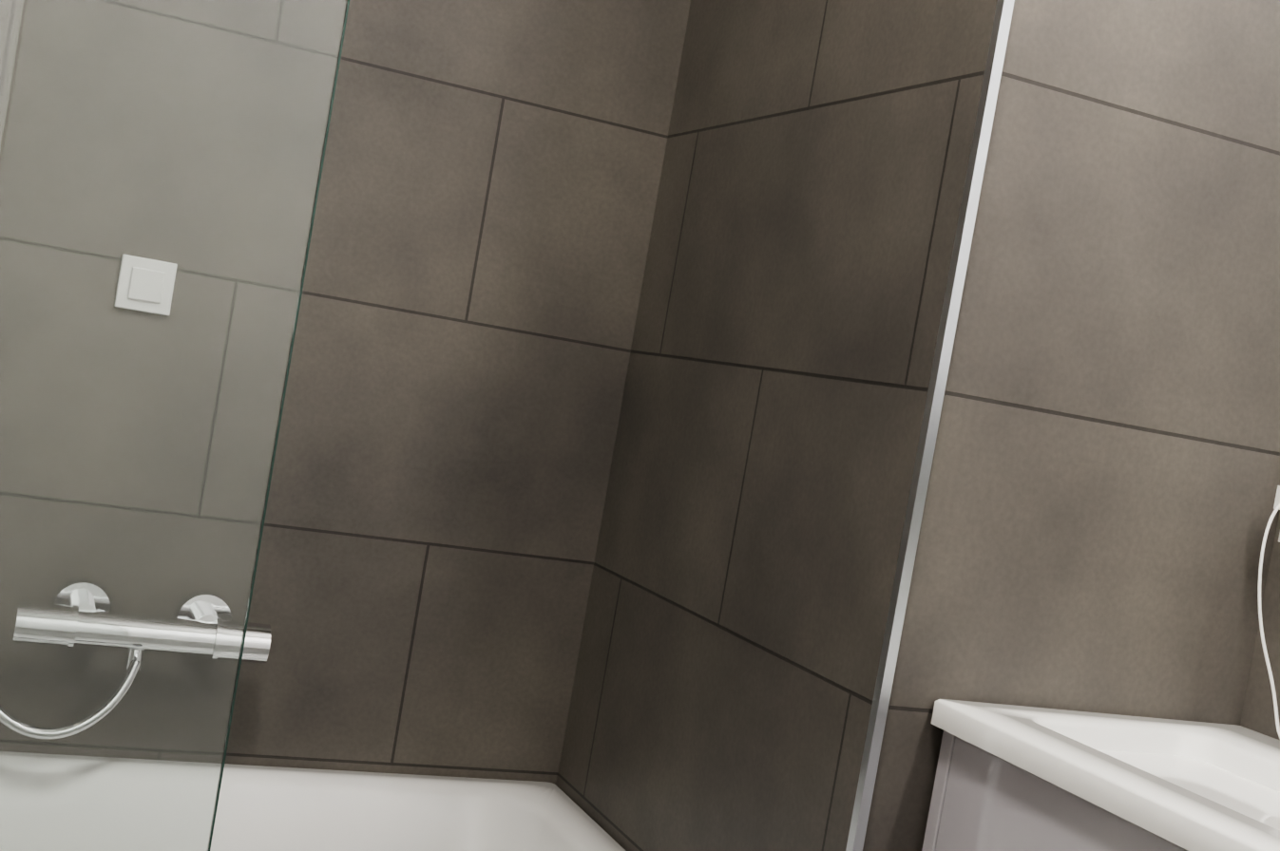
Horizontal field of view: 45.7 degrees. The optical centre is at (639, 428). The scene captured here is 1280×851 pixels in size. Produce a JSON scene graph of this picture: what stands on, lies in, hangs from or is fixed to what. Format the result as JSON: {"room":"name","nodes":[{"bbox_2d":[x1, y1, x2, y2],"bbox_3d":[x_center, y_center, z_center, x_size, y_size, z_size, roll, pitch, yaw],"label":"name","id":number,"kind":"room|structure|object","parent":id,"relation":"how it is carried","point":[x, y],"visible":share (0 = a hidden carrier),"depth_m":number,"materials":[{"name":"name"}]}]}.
{"room":"bathroom","nodes":[
{"label":"bathroom","id":0,"kind":"room"},
{"bbox_2d":[0,0,690,784],"bbox_3d":[-0.830,-0.485,1.779,1.840,2.800,0.120,9,2,-23],"label":"wall","id":1,"kind":"structure","parent":0,"point":[481,232],"depth_m":1.95,"materials":[{"name":"tile"}]},
{"bbox_2d":[12,577,270,670],"bbox_3d":[-0.598,0.242,1.834,0.290,0.093,0.088,9,2,-23],"label":"shower mixer","id":2,"kind":"object","parent":1,"relation":"attached to","point":[257,643],"visible":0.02,"depth_m":1.81,"materials":[{"name":"silver metal"}]},
{"bbox_2d":[0,659,142,739],"bbox_3d":[-0.669,-0.545,1.682,0.475,1.792,0.168,9,2,-23],"label":"shower hose","id":3,"kind":"object","parent":2,"relation":"attached to","point":[124,691],"depth_m":1.77,"materials":[{"name":"silver metal"}]},
{"bbox_2d":[114,254,177,315],"bbox_3d":[-0.597,-0.173,1.837,0.064,0.064,0.010,9,2,-23],"label":"wall switch","id":4,"kind":"object","parent":1,"relation":"attached to","point":[150,283],"depth_m":1.83,"materials":[{"name":"white plastic"}]},
{"bbox_2d":[555,0,1279,850],"bbox_3d":[0.403,-0.277,1.904,0.560,2.800,0.870,9,2,-23],"label":"wall","id":5,"kind":"structure","parent":0,"point":[1103,483],"depth_m":1.52,"materials":[{"name":"tile"}]},
{"bbox_2d":[845,0,1014,850],"bbox_3d":[0.315,-0.276,1.397,0.011,2.800,0.011,9,2,-23],"label":"trim","id":6,"kind":"structure","parent":5,"relation":"attached to","point":[983,124],"depth_m":1.40,"materials":[{"name":"silver metal"}]},
{"bbox_2d":[1239,510,1279,740],"bbox_3d":[0.949,0.680,0.849,0.120,1.167,1.670,9,2,-23],"label":"tiled wall","id":7,"kind":"structure","parent":0,"point":[1257,715],"depth_m":1.57,"materials":[{"name":"tile"}]},
{"bbox_2d":[921,699,1279,850],"bbox_3d":[0.599,0.637,1.031,0.382,0.621,1.056,9,2,-23],"label":"bathroom vanity","id":8,"kind":"object","parent":7,"relation":"attached to","point":[1014,778],"visible":1,"depth_m":1.34,"materials":[{"name":"white ceramic"}]},
{"bbox_2d":[1257,485,1279,739],"bbox_3d":[0.652,0.172,1.463,0.081,0.284,0.188,9,2,-23],"label":"power cord","id":9,"kind":"object","parent":7,"relation":"attached to","point":[1276,506],"visible":1,"depth_m":1.48,"materials":[{"name":"white plastic"}]},
{"bbox_3d":[-0.362,1.109,0.823,2.400,0.120,2.540,9,2,-23],"label":"floor","id":10,"kind":"structure","parent":0,"visible":0},
{"bbox_2d":[0,751,625,850],"bbox_3d":[-0.820,0.668,1.484,1.716,0.550,0.648,9,2,-23],"label":"bathtub","id":11,"kind":"object","parent":10,"relation":"on","point":[268,809],"visible":1,"depth_m":1.91,"materials":[{"name":"white ceramic"}]},
{"bbox_2d":[0,0,349,850],"bbox_3d":[-0.793,-0.366,1.100,1.165,1.520,0.052,9,2,-23],"label":"screen","id":12,"kind":"object","parent":11,"relation":"on","point":[283,388],"visible":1,"depth_m":1.31,"materials":[{"name":"clear glass"}]}
]}

